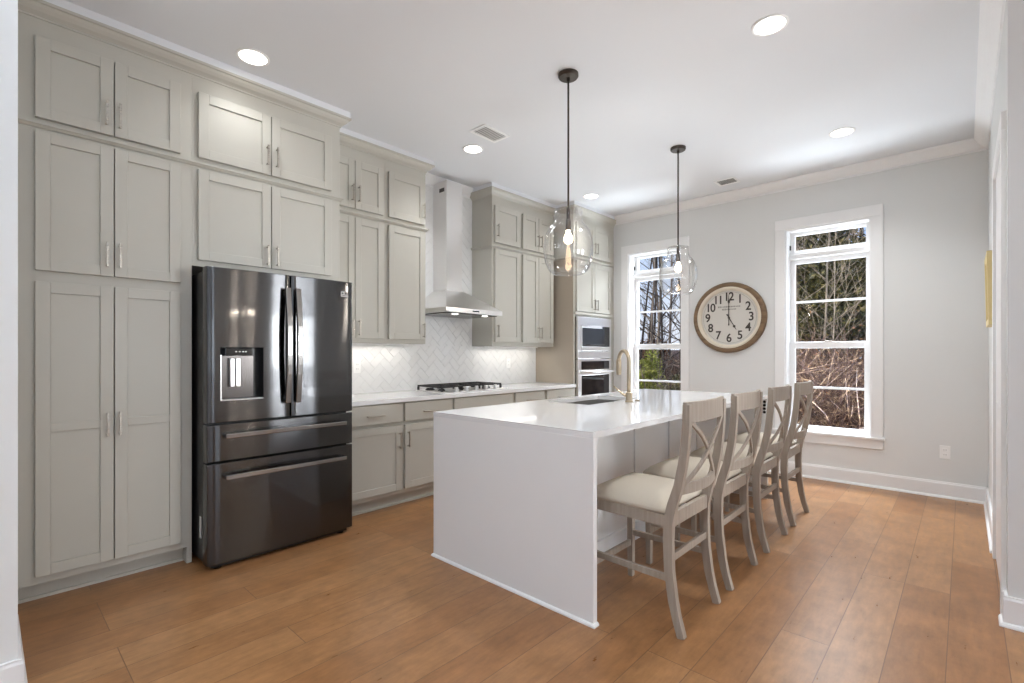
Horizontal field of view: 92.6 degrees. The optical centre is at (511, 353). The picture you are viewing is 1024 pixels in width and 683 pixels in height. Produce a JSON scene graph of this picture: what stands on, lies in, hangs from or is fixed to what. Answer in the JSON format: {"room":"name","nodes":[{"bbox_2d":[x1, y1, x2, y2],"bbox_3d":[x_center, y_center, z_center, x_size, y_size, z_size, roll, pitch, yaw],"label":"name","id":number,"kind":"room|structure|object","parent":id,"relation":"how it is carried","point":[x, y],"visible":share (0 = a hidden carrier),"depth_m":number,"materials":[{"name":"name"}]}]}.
{"room":"kitchen","nodes":[
{"label":"kitchen","id":0,"kind":"room"},
{"bbox_2d":[0,0,17,663],"bbox_3d":[-2.446,-0.277,2.281,1.490,3.120,0.150,0,0,43],"label":"wall","id":1,"kind":"structure","parent":0,"point":[8,8],"depth_m":1.81,"materials":[{"name":"white paint"}]},
{"bbox_2d":[0,616,27,682],"bbox_3d":[-2.435,1.212,2.271,1.520,0.142,0.210,0,0,43],"label":"baseboard","id":2,"kind":"structure","parent":1,"relation":"attached to","point":[14,671],"depth_m":1.82,"materials":[{"name":"paint"}]},
{"bbox_2d":[18,472,1023,682],"bbox_3d":[0.451,1.343,0.186,8.890,0.120,11.186,0,0,43],"label":"floor","id":3,"kind":"structure","parent":0,"point":[868,584],"depth_m":2.39,"materials":[{"name":"brown wood"}]},
{"bbox_2d":[18,123,191,603],"bbox_3d":[-2.428,0.060,2.908,0.660,2.445,0.775,0,0,43],"label":"pantry cabinet","id":4,"kind":"object","parent":3,"relation":"on","point":[105,230],"visible":0.99,"depth_m":2.67,"materials":[{"name":"paint"}]},
{"bbox_2d":[18,15,192,164],"bbox_3d":[-2.428,-1.439,2.908,0.660,0.556,0.775,0,0,43],"label":"upper cabinet","id":5,"kind":"object","parent":4,"relation":"on","point":[69,84],"visible":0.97,"depth_m":2.68,"materials":[{"name":"paint"}]},
{"bbox_2d":[192,165,339,280],"bbox_3d":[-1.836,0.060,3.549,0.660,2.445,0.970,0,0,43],"label":"upper cabinet","id":6,"kind":"object","parent":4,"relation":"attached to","point":[241,223],"visible":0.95,"depth_m":3.29,"materials":[{"name":"paint"}]},
{"bbox_2d":[192,77,343,200],"bbox_3d":[-1.828,-1.439,3.558,0.660,0.556,0.994,0,0,43],"label":"upper cabinet","id":7,"kind":"object","parent":6,"relation":"on","point":[233,133],"visible":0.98,"depth_m":3.29,"materials":[{"name":"paint"}]},
{"bbox_2d":[18,0,434,174],"bbox_3d":[-1.736,-1.746,3.660,0.662,0.088,2.834,0,0,43],"label":"crown molding","id":8,"kind":"structure","parent":7,"relation":"on","point":[41,11],"depth_m":3.01,"materials":[{"name":"paint"}]},
{"bbox_2d":[192,266,351,568],"bbox_3d":[-1.714,0.383,3.421,0.840,1.800,0.926,0,0,43],"label":"refrigerator","id":9,"kind":"object","parent":3,"relation":"on","point":[272,352],"visible":0.99,"depth_m":3.10,"materials":[{"name":"black metal"}]},
{"bbox_2d":[350,402,401,515],"bbox_3d":[-1.317,0.845,4.112,0.662,0.877,0.560,0,0,43],"label":"base cabinet","id":10,"kind":"object","parent":3,"relation":"on","point":[376,443],"visible":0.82,"depth_m":3.94,"materials":[{"name":"paint"}]},
{"bbox_2d":[352,382,575,406],"bbox_3d":[-0.487,0.388,5.023,0.644,0.037,3.025,0,0,43],"label":"countertop","id":11,"kind":"structure","parent":10,"relation":"on","point":[363,399],"depth_m":4.53,"materials":[{"name":"stone"}]},
{"bbox_2d":[352,185,535,393],"bbox_3d":[-0.720,-0.684,5.238,0.008,2.105,3.025,0,0,43],"label":"backsplash","id":12,"kind":"structure","parent":11,"relation":"on","point":[447,355],"depth_m":5.19,"materials":[{"name":"tile"}]},
{"bbox_2d":[353,360,360,372],"bbox_3d":[-1.415,0.120,4.474,0.008,0.116,0.072,0,0,43],"label":"wall outlet","id":13,"kind":"object","parent":12,"relation":"attached to","point":[356,363],"visible":1,"depth_m":4.47,"materials":[{"name":"white plastic"}]},
{"bbox_2d":[425,180,501,318],"bbox_3d":[-0.553,-1.074,5.012,0.544,1.386,0.754,0,0,43],"label":"range hood","id":14,"kind":"object","parent":12,"relation":"attached to","point":[447,298],"visible":0.95,"depth_m":5.03,"materials":[{"name":"silver metal"}]},
{"bbox_2d":[506,359,509,367],"bbox_3d":[-0.044,0.118,5.958,0.008,0.116,0.072,0,0,43],"label":"wall outlet","id":15,"kind":"object","parent":12,"relation":"attached to","point":[507,360],"visible":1,"depth_m":5.95,"materials":[{"name":"white plastic"}]},
{"bbox_2d":[416,381,507,392],"bbox_3d":[-0.502,0.340,5.019,0.490,0.058,0.830,0,0,43],"label":"gas cooktop","id":16,"kind":"object","parent":11,"relation":"in","point":[469,386],"visible":1,"depth_m":4.92,"materials":[{"name":"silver metal"}]},
{"bbox_2d":[397,398,451,503],"bbox_3d":[-0.942,0.845,4.518,0.662,0.877,0.545,0,0,43],"label":"base cabinet","id":17,"kind":"object","parent":3,"relation":"on","point":[417,416],"visible":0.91,"depth_m":4.25,"materials":[{"name":"paint"}]},
{"bbox_2d":[451,393,511,409],"bbox_3d":[-0.475,0.845,5.023,0.662,0.877,0.830,0,0,43],"label":"base cabinet","id":18,"kind":"object","parent":3,"relation":"on","point":[505,398],"visible":0.02,"depth_m":4.78,"materials":[{"name":"paint"}]},
{"bbox_2d":[512,390,543,402],"bbox_3d":[-0.014,0.845,5.522,0.662,0.877,0.529,0,0,43],"label":"base cabinet","id":19,"kind":"object","parent":3,"relation":"on","point":[526,396],"visible":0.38,"depth_m":5.29,"materials":[{"name":"paint"}]},
{"bbox_2d":[544,387,573,399],"bbox_3d":[0.356,0.845,5.922,0.662,0.877,0.562,0,0,43],"label":"base cabinet","id":20,"kind":"object","parent":3,"relation":"on","point":[563,392],"visible":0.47,"depth_m":5.69,"materials":[{"name":"paint"}]},
{"bbox_2d":[536,258,612,395],"bbox_3d":[0.854,0.060,6.460,0.660,2.445,0.903,0,0,43],"label":"tall cabinet","id":21,"kind":"object","parent":3,"relation":"on","point":[588,294],"visible":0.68,"depth_m":6.10,"materials":[{"name":"paint"}]},
{"bbox_2d":[575,316,610,358],"bbox_3d":[0.902,-0.198,6.391,0.450,0.517,0.769,0,0,43],"label":"microwave oven","id":22,"kind":"object","parent":21,"relation":"in","point":[592,335],"visible":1,"depth_m":6.19,"materials":[{"name":"grey metal"}]},
{"bbox_2d":[575,359,614,395],"bbox_3d":[0.904,0.455,6.389,0.556,0.767,0.769,0,0,43],"label":"wall oven","id":23,"kind":"object","parent":21,"relation":"in","point":[592,376],"visible":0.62,"depth_m":6.19,"materials":[{"name":"grey metal"}]},
{"bbox_2d":[431,389,767,628],"bbox_3d":[0.883,0.826,3.721,1.224,0.914,2.797,0,0,43],"label":"kitchen island","id":24,"kind":"object","parent":3,"relation":"on","point":[515,484],"depth_m":2.74,"materials":[{"name":"stone"}]},
{"bbox_2d":[433,389,767,438],"bbox_3d":[0.887,0.384,3.725,1.200,0.030,2.785,0,0,43],"label":"island countertop","id":25,"kind":"structure","parent":24,"relation":"on","point":[655,406],"depth_m":3.07,"materials":[{"name":"stone"}]},
{"bbox_2d":[569,399,619,404],"bbox_3d":[0.654,0.506,3.916,0.415,0.214,0.750,0,0,43],"label":"sink","id":26,"kind":"object","parent":25,"relation":"in","point":[594,401],"visible":0.07,"depth_m":4.22,"materials":[{"name":"metal"}]},
{"bbox_2d":[613,349,632,401],"bbox_3d":[0.871,0.167,3.797,0.146,0.404,0.170,0,0,21],"label":"faucet","id":27,"kind":"object","parent":25,"relation":"on","point":[628,394],"visible":1,"depth_m":3.72,"materials":[{"name":"gold metal"}]},
{"bbox_2d":[612,228,613,391],"bbox_3d":[1.149,-0.217,6.830,0.590,3.000,0.040,0,0,43],"label":"filler panel","id":28,"kind":"object","parent":3,"relation":"on","point":[612,228],"visible":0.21,"depth_m":6.64,"materials":[{"name":"paint"}]},
{"bbox_2d":[597,396,725,639],"bbox_3d":[0.743,0.752,2.517,0.573,1.070,0.460,0,0,43],"label":"counter stool","id":29,"kind":"object","parent":3,"relation":"on","point":[653,499],"visible":0.91,"depth_m":2.38,"materials":[{"name":"grey wood"}]},
{"bbox_2d":[597,472,701,513],"bbox_3d":[0.693,0.699,2.563,0.435,0.086,0.450,0,0,43],"label":"seat cushion","id":30,"kind":"object","parent":29,"relation":"on","point":[633,491],"depth_m":2.44,"materials":[{"name":"fabric"}]},
{"bbox_2d":[643,389,762,590],"bbox_3d":[1.163,0.752,2.970,0.573,1.070,0.460,0,0,43],"label":"counter stool","id":31,"kind":"object","parent":3,"relation":"on","point":[730,478],"visible":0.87,"depth_m":2.81,"materials":[{"name":"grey wood"}]},
{"bbox_2d":[643,456,740,486],"bbox_3d":[1.112,0.699,3.017,0.435,0.086,0.450,0,0,43],"label":"seat cushion","id":32,"kind":"object","parent":31,"relation":"on","point":[667,468],"depth_m":2.93,"materials":[{"name":"fabric"}]},
{"bbox_2d":[690,384,791,552],"bbox_3d":[1.621,0.752,3.467,0.573,1.070,0.460,0,0,43],"label":"counter stool","id":33,"kind":"object","parent":3,"relation":"on","point":[764,461],"visible":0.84,"depth_m":3.28,"materials":[{"name":"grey wood"}]},
{"bbox_2d":[690,442,772,466],"bbox_3d":[1.571,0.699,3.514,0.435,0.086,0.450,0,0,43],"label":"seat cushion","id":34,"kind":"object","parent":33,"relation":"on","point":[699,452],"depth_m":3.44,"materials":[{"name":"fabric"}]},
{"bbox_2d":[724,380,812,525],"bbox_3d":[2.074,0.752,3.957,0.573,1.070,0.460,0,0,43],"label":"counter stool","id":35,"kind":"object","parent":3,"relation":"on","point":[791,448],"visible":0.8,"depth_m":3.75,"materials":[{"name":"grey wood"}]},
{"bbox_2d":[724,432,795,446],"bbox_3d":[2.024,0.699,4.003,0.435,0.086,0.450,0,0,43],"label":"seat cushion","id":36,"kind":"object","parent":35,"relation":"on","point":[741,437],"depth_m":3.93,"materials":[{"name":"fabric"}]},
{"bbox_2d":[65,0,979,216],"bbox_3d":[0.451,-1.937,0.186,8.890,0.200,11.186,0,0,43],"label":"ceiling","id":37,"kind":"structure","parent":0,"point":[413,76],"depth_m":3.27,"materials":[{"name":"white paint"}]},
{"bbox_2d":[44,0,349,117],"bbox_3d":[-1.974,-1.813,3.183,0.353,0.046,1.811,0,0,43],"label":"trim","id":38,"kind":"structure","parent":37,"relation":"attached to","point":[64,4],"depth_m":2.95,"materials":[{"name":"white paint"}]},
{"bbox_2d":[236,48,269,66],"bbox_3d":[-1.603,-1.833,3.031,0.188,0.006,0.188,0,0,43],"label":"recessed light","id":39,"kind":"object","parent":37,"relation":"in","point":[254,57],"visible":1,"depth_m":3.03,"materials":[{"name":"white plastic"}]},
{"bbox_2d":[340,127,433,164],"bbox_3d":[-1.246,-1.813,4.395,0.378,0.046,1.075,0,0,43],"label":"trim","id":40,"kind":"structure","parent":37,"relation":"attached to","point":[343,130],"depth_m":4.27,"materials":[{"name":"white paint"}]},
{"bbox_2d":[463,145,483,153],"bbox_3d":[-0.349,-1.833,4.393,0.188,0.006,0.188,0,0,43],"label":"recessed light","id":41,"kind":"object","parent":37,"relation":"in","point":[473,149],"visible":1,"depth_m":4.40,"materials":[{"name":"white plastic"}]},
{"bbox_2d":[469,124,509,142],"bbox_3d":[-0.186,-1.834,4.085,0.190,0.006,0.300,0,0,43],"label":"ceiling vent","id":42,"kind":"object","parent":37,"relation":"in","point":[484,131],"visible":1,"depth_m":4.08,"materials":[{"name":"white plastic"}]},
{"bbox_2d":[472,182,555,207],"bbox_3d":[0.033,-1.813,5.778,0.378,0.046,1.139,0,0,43],"label":"trim","id":43,"kind":"structure","parent":37,"relation":"attached to","point":[490,183],"depth_m":5.48,"materials":[{"name":"white paint"}]},
{"bbox_2d":[543,68,593,275],"bbox_3d":[0.370,-1.179,3.217,0.328,1.315,0.328,0,0,43],"label":"pendant light","id":44,"kind":"object","parent":37,"relation":"hanging from","point":[569,75],"visible":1,"depth_m":3.21,"materials":[{"name":"brown metal"}]},
{"bbox_2d":[566,209,570,229],"bbox_3d":[0.370,-0.879,3.217,0.036,0.138,0.036,0,0,43],"label":"socket","id":45,"kind":"object","parent":44,"relation":"attached to","point":[568,222],"depth_m":3.21,"materials":[{"name":"brown metal"}]},
{"bbox_2d":[583,194,598,198],"bbox_3d":[0.922,-1.833,5.709,0.188,0.006,0.188,0,0,43],"label":"recessed light","id":46,"kind":"object","parent":37,"relation":"in","point":[587,196],"visible":1,"depth_m":5.71,"materials":[{"name":"white plastic"}]},
{"bbox_2d":[659,145,697,295],"bbox_3d":[1.482,-1.183,4.369,0.328,1.309,0.328,0,0,43],"label":"pendant light","id":47,"kind":"object","parent":37,"relation":"hanging from","point":[677,149],"visible":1,"depth_m":4.36,"materials":[{"name":"brown metal"}]},
{"bbox_2d":[676,246,679,261],"bbox_3d":[1.482,-0.885,4.369,0.036,0.138,0.036,0,0,43],"label":"socket","id":48,"kind":"object","parent":47,"relation":"attached to","point":[677,255],"depth_m":4.36,"materials":[{"name":"brown metal"}]},
{"bbox_2d":[713,177,740,186],"bbox_3d":[2.293,-1.834,5.221,0.220,0.006,0.200,0,0,43],"label":"ceiling vent","id":49,"kind":"object","parent":37,"relation":"in","point":[731,180],"visible":1,"depth_m":5.22,"materials":[{"name":"white plastic"}]},
{"bbox_2d":[751,13,788,36],"bbox_3d":[1.442,-1.833,2.736,0.188,0.006,0.188,0,0,43],"label":"recessed light","id":50,"kind":"object","parent":37,"relation":"in","point":[771,24],"visible":1,"depth_m":2.73,"materials":[{"name":"white plastic"}]},
{"bbox_2d":[828,127,855,137],"bbox_3d":[2.735,-1.833,4.058,0.188,0.006,0.188,0,0,43],"label":"recessed light","id":51,"kind":"object","parent":37,"relation":"in","point":[844,131],"visible":1,"depth_m":4.06,"materials":[{"name":"white plastic"}]},
{"bbox_2d":[614,150,987,486],"bbox_3d":[4.228,-0.277,4.162,8.740,3.120,0.220,0,0,43],"label":"wall","id":52,"kind":"structure","parent":0,"point":[935,213],"depth_m":4.56,"materials":[{"name":"white paint"}]},
{"bbox_2d":[553,214,613,267],"bbox_3d":[0.848,-1.439,6.453,0.660,0.556,0.921,0,0,43],"label":"upper cabinet","id":53,"kind":"object","parent":52,"relation":"attached to","point":[581,247],"visible":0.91,"depth_m":6.13,"materials":[{"name":"paint"}]},
{"bbox_2d":[556,200,614,218],"bbox_3d":[0.965,-1.813,6.348,0.333,0.046,0.994,0,0,43],"label":"trim","id":54,"kind":"structure","parent":52,"relation":"attached to","point":[574,201],"depth_m":6.05,"materials":[{"name":"white paint"}]},
{"bbox_2d":[621,236,688,390],"bbox_3d":[1.872,-0.255,6.311,0.951,2.339,0.262,0,0,43],"label":"window","id":55,"kind":"structure","parent":52,"relation":"in","point":[631,276],"depth_m":6.46,"materials":[{"name":"paint"}]},
{"bbox_2d":[694,282,767,352],"bbox_3d":[2.474,-0.412,5.595,0.804,0.804,0.056,0,0,43],"label":"wall clock","id":56,"kind":"object","parent":52,"relation":"attached to","point":[730,317],"visible":1,"depth_m":5.59,"materials":[{"name":"brown wood"}]},
{"bbox_2d":[614,138,987,224],"bbox_3d":[2.694,-1.787,5.368,3.630,0.100,0.090,0,0,43],"label":"trim","id":57,"kind":"structure","parent":52,"relation":"attached to","point":[967,146],"depth_m":4.97,"materials":[{"name":"paint"}]},
{"bbox_2d":[773,204,884,449],"bbox_3d":[3.249,-0.255,5.038,0.965,2.339,0.262,0,0,43],"label":"window","id":58,"kind":"structure","parent":52,"relation":"in","point":[787,257],"depth_m":4.98,"materials":[{"name":"paint"}]},
{"bbox_2d":[768,461,986,503],"bbox_3d":[2.722,1.212,5.383,3.610,0.142,0.030,0,0,43],"label":"baseboard","id":59,"kind":"structure","parent":52,"relation":"attached to","point":[940,489],"depth_m":4.58,"materials":[{"name":"paint"}]},
{"bbox_2d":[940,445,949,458],"bbox_3d":[3.851,0.878,4.354,0.072,0.116,0.008,0,0,43],"label":"wall outlet","id":60,"kind":"object","parent":52,"relation":"attached to","point":[944,450],"visible":1,"depth_m":4.35,"materials":[{"name":"white plastic"}]},
{"bbox_2d":[988,0,1023,598],"bbox_3d":[3.248,-0.277,3.191,0.140,3.120,2.536,0,0,43],"label":"wall","id":61,"kind":"structure","parent":0,"point":[1009,91],"depth_m":2.29,"materials":[{"name":"white paint"}]},
{"bbox_2d":[984,250,991,326],"bbox_3d":[3.400,-0.447,3.489,0.038,0.500,0.500,0,0,43],"label":"picture frame","id":62,"kind":"object","parent":61,"relation":"attached to","point":[988,257],"visible":0.79,"depth_m":3.31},
{"bbox_2d":[974,0,1005,149],"bbox_3d":[3.185,-1.787,3.188,0.230,0.100,2.626,0,0,43],"label":"trim","id":63,"kind":"structure","parent":61,"relation":"attached to","point":[991,16],"depth_m":3.00,"materials":[{"name":"paint"}]},
{"bbox_2d":[992,111,1006,613],"bbox_3d":[2.729,0.053,2.747,0.020,2.460,1.020,0,0,43],"label":"door","id":64,"kind":"structure","parent":61,"relation":"in","point":[999,169],"depth_m":2.40,"materials":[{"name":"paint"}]},
{"bbox_2d":[984,487,1023,632],"bbox_3d":[3.238,1.212,3.180,0.200,0.142,2.566,0,0,43],"label":"baseboard","id":65,"kind":"structure","parent":61,"relation":"attached to","point":[1012,616],"depth_m":2.30,"materials":[{"name":"paint"}]},
{"bbox_3d":[-2.758,-0.277,3.152,0.150,3.120,11.186,0,0,43],"label":"wall","id":66,"kind":"structure","parent":0,"visible":0},
{"bbox_2d":[340,212,384,342],"bbox_3d":[-1.413,-0.627,4.209,0.384,1.070,0.572,0,0,43],"label":"upper cabinet","id":67,"kind":"object","parent":66,"relation":"attached to","point":[362,240],"visible":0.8,"depth_m":4.17,"materials":[{"name":"paint"}]},
{"bbox_2d":[352,343,408,344],"bbox_3d":[-1.304,-0.086,4.439,0.040,0.012,0.850,0,0,43],"label":"light","id":68,"kind":"object","parent":67,"relation":"attached to","point":[352,343],"visible":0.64,"depth_m":4.44,"materials":[{"name":"white plastic"}]},
{"bbox_2d":[340,147,385,221],"bbox_3d":[-1.413,-1.439,4.209,0.384,0.556,0.572,0,0,43],"label":"upper cabinet","id":69,"kind":"object","parent":66,"relation":"attached to","point":[362,177],"visible":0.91,"depth_m":4.15,"materials":[{"name":"paint"}]},
{"bbox_2d":[374,223,425,343],"bbox_3d":[-1.068,-0.627,4.582,0.384,1.070,0.444,0,0,43],"label":"upper cabinet","id":70,"kind":"object","parent":66,"relation":"attached to","point":[405,323],"visible":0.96,"depth_m":4.46,"materials":[{"name":"paint"}]},
{"bbox_2d":[385,161,428,231],"bbox_3d":[-1.060,-1.439,4.591,0.384,0.556,0.468,0,0,43],"label":"upper cabinet","id":71,"kind":"object","parent":66,"relation":"attached to","point":[405,206],"visible":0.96,"depth_m":4.47,"materials":[{"name":"paint"}]},
{"bbox_2d":[425,173,472,198],"bbox_3d":[-0.724,-1.787,5.176,0.090,0.100,0.880,0,0,43],"label":"trim","id":72,"kind":"structure","parent":66,"relation":"attached to","point":[430,179],"depth_m":5.10,"materials":[{"name":"paint"}]},
{"bbox_2d":[472,247,519,346],"bbox_3d":[-0.157,-0.622,5.569,0.384,1.080,0.459,0,0,43],"label":"upper cabinet","id":73,"kind":"object","parent":66,"relation":"attached to","point":[495,271],"visible":0.99,"depth_m":5.43,"materials":[{"name":"paint"}]},
{"bbox_2d":[471,197,521,252],"bbox_3d":[-0.165,-1.439,5.560,0.384,0.556,0.483,0,0,43],"label":"upper cabinet","id":74,"kind":"object","parent":66,"relation":"attached to","point":[495,222],"visible":0.98,"depth_m":5.43,"materials":[{"name":"paint"}]},
{"bbox_2d":[470,186,615,227],"bbox_3d":[0.465,-1.746,6.041,0.662,0.088,2.124,0,0,43],"label":"crown molding","id":75,"kind":"structure","parent":74,"relation":"attached to","point":[491,191],"depth_m":5.82,"materials":[{"name":"paint"}]},
{"bbox_2d":[520,253,553,346],"bbox_3d":[0.210,-0.622,5.966,0.384,1.080,0.622,0,0,43],"label":"upper cabinet","id":76,"kind":"object","parent":66,"relation":"attached to","point":[536,281],"visible":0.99,"depth_m":5.83,"materials":[{"name":"paint"}]},
{"bbox_2d":[482,346,537,347],"bbox_3d":[-0.007,-0.076,5.841,0.040,0.012,0.930,0,0,43],"label":"light","id":77,"kind":"object","parent":76,"relation":"attached to","point":[482,346],"visible":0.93,"depth_m":5.74,"materials":[{"name":"white plastic"}]},
{"bbox_2d":[520,206,554,260],"bbox_3d":[0.210,-1.439,5.966,0.384,0.556,0.622,0,0,43],"label":"upper cabinet","id":78,"kind":"object","parent":66,"relation":"attached to","point":[534,225],"visible":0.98,"depth_m":5.83,"materials":[{"name":"paint"}]},
{"label":"outside","id":79,"kind":"structure","parent":0,"visible":0},
{"bbox_2d":[665,350,856,367],"bbox_3d":[16.870,0.737,29.303,75.000,2.260,54.000,0,0,43],"label":"ground","id":80,"kind":"structure","parent":79,"point":[675,351],"depth_m":36.63,"materials":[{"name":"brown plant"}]},
{"bbox_2d":[639,257,657,343],"bbox_3d":[5.406,-4.735,21.038,6.173,11.762,5.574,0,0,-14],"label":"bare tree","id":81,"kind":"object","parent":80,"relation":"on","point":[656,257],"visible":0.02,"depth_m":20.53,"materials":[{"name":"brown plant"}]},
{"bbox_2d":[639,326,671,365],"bbox_3d":[5.044,-0.086,19.024,2.191,2.798,2.125,0,0,10],"label":"shrub","id":82,"kind":"object","parent":80,"relation":"on","point":[645,341],"visible":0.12,"depth_m":18.54,"materials":[{"name":"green plant"}]},
{"bbox_2d":[639,254,678,357],"bbox_3d":[6.317,-4.690,21.060,5.257,11.473,5.248,0,0,43],"label":"bare tree","id":83,"kind":"object","parent":80,"relation":"on","point":[672,255],"visible":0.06,"depth_m":20.96,"materials":[{"name":"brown plant"}]},
{"bbox_2d":[639,319,680,389],"bbox_3d":[3.600,0.358,12.213,1.662,2.837,2.348,0,0,-38],"label":"shrub","id":84,"kind":"object","parent":80,"relation":"on","point":[644,373],"visible":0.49,"depth_m":12.31,"materials":[{"name":"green plant"}]},
{"bbox_2d":[639,257,680,372],"bbox_3d":[4.309,-2.846,13.335,3.449,9.141,5.120,0,0,-5],"label":"bare tree","id":85,"kind":"object","parent":80,"relation":"on","point":[654,258],"visible":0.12,"depth_m":13.99,"materials":[{"name":"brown plant"}]},
{"bbox_2d":[639,256,680,389],"bbox_3d":[4.153,-2.721,13.187,6.009,8.956,4.169,0,0,29],"label":"bare tree","id":86,"kind":"object","parent":80,"relation":"on","point":[660,296],"visible":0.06,"depth_m":12.76,"materials":[{"name":"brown plant"}]},
{"bbox_2d":[639,257,680,368],"bbox_3d":[4.266,-2.383,16.715,3.705,7.894,3.578,0,0,-7],"label":"bare tree","id":87,"kind":"object","parent":80,"relation":"on","point":[647,287],"visible":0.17,"depth_m":16.31,"materials":[{"name":"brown plant"}]},
{"bbox_2d":[639,256,680,367],"bbox_3d":[5.186,-4.383,18.326,5.622,11.612,5.542,0,0,-3],"label":"bare tree","id":88,"kind":"object","parent":80,"relation":"on","point":[661,258],"visible":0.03,"depth_m":17.54,"materials":[{"name":"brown plant"}]},
{"bbox_2d":[639,253,680,342],"bbox_3d":[7.822,-5.860,28.247,6.856,12.555,4.742,0,0,18],"label":"bare tree","id":89,"kind":"object","parent":80,"relation":"on","point":[655,321],"visible":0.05,"depth_m":27.88,"materials":[{"name":"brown plant"}]},
{"bbox_2d":[640,349,680,390],"bbox_3d":[3.800,0.799,11.380,1.480,2.051,1.966,0,0,-8],"label":"shrub","id":90,"kind":"object","parent":80,"relation":"on","point":[674,387],"visible":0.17,"depth_m":11.41,"materials":[{"name":"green plant"}]},
{"bbox_2d":[640,256,680,369],"bbox_3d":[5.506,-2.474,15.331,4.917,8.043,3.955,0,0,24],"label":"bare tree","id":91,"kind":"object","parent":80,"relation":"on","point":[660,256],"visible":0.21,"depth_m":15.55,"materials":[{"name":"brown plant"}]},
{"bbox_2d":[641,257,680,361],"bbox_3d":[7.722,-5.692,25.147,6.821,12.712,4.835,0,0,-29],"label":"bare tree","id":92,"kind":"object","parent":80,"relation":"on","point":[663,257],"visible":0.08,"depth_m":24.89,"materials":[{"name":"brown plant"}]},
{"bbox_2d":[647,255,679,343],"bbox_3d":[7.483,-4.197,23.362,4.083,10.101,4.810,0,0,-31],"label":"bare tree","id":93,"kind":"object","parent":80,"relation":"on","point":[657,308],"visible":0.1,"depth_m":23.00,"materials":[{"name":"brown plant"}]},
{"bbox_2d":[647,259,680,376],"bbox_3d":[5.646,-2.841,13.770,3.815,8.961,3.974,0,0,-23],"label":"bare tree","id":94,"kind":"object","parent":80,"relation":"on","point":[647,259],"visible":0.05,"depth_m":13.91,"materials":[{"name":"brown plant"}]},
{"bbox_2d":[639,319,864,429],"bbox_3d":[6.178,0.651,13.707,6.890,3.030,17.692,0,0,5],"label":"undergrowth","id":95,"kind":"object","parent":80,"relation":"on","point":[838,375],"visible":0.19,"depth_m":7.28,"materials":[{"name":"brown plant"}]},
{"bbox_2d":[798,228,854,299],"bbox_3d":[7.180,-2.346,10.105,3.299,8.064,3.612,0,0,-31],"label":"bare tree","id":96,"kind":"object","parent":80,"relation":"on","point":[854,228],"visible":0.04,"depth_m":10.48,"materials":[{"name":"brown plant"}]},
{"bbox_2d":[796,229,864,372],"bbox_3d":[5.525,-1.809,9.877,2.915,7.249,2.792,0,0,16],"label":"bare tree","id":97,"kind":"object","parent":80,"relation":"on","point":[797,323],"visible":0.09,"depth_m":9.39,"materials":[{"name":"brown plant"}]},
{"bbox_2d":[796,229,865,368],"bbox_3d":[6.906,-1.155,11.453,2.697,5.653,2.664,0,0,43],"label":"evergreen tree","id":98,"kind":"object","parent":80,"relation":"on","point":[800,281],"visible":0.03,"depth_m":10.68,"materials":[{"name":"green plant"}]},
{"bbox_2d":[796,233,865,369],"bbox_3d":[5.710,-0.959,9.102,2.083,5.546,2.197,0,0,-43],"label":"bare tree","id":99,"kind":"object","parent":80,"relation":"on","point":[834,307],"visible":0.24,"depth_m":8.84,"materials":[{"name":"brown plant"}]},
{"bbox_2d":[796,227,865,367],"bbox_3d":[6.166,-2.315,8.654,2.776,8.234,3.893,0,0,-4],"label":"bare tree","id":100,"kind":"object","parent":80,"relation":"on","point":[828,241],"visible":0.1,"depth_m":9.38,"materials":[{"name":"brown plant"}]},
{"bbox_2d":[796,294,865,426],"bbox_3d":[5.736,-0.240,9.263,2.883,4.199,4.657,0,0,43],"label":"dead leaves","id":101,"kind":"object","parent":80,"relation":"on","point":[865,294],"visible":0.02,"depth_m":7.78,"materials":[{"name":"brown plant"}]},
{"bbox_2d":[797,236,865,367],"bbox_3d":[7.088,-0.379,10.322,2.181,4.218,2.176,0,0,43],"label":"evergreen tree","id":102,"kind":"object","parent":80,"relation":"on","point":[815,284],"visible":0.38,"depth_m":9.95,"materials":[{"name":"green plant"}]},
{"bbox_2d":[797,227,865,359],"bbox_3d":[6.870,-1.614,10.221,3.249,6.764,3.321,0,0,24],"label":"bare tree","id":103,"kind":"object","parent":80,"relation":"on","point":[806,320],"visible":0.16,"depth_m":9.83,"materials":[{"name":"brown plant"}]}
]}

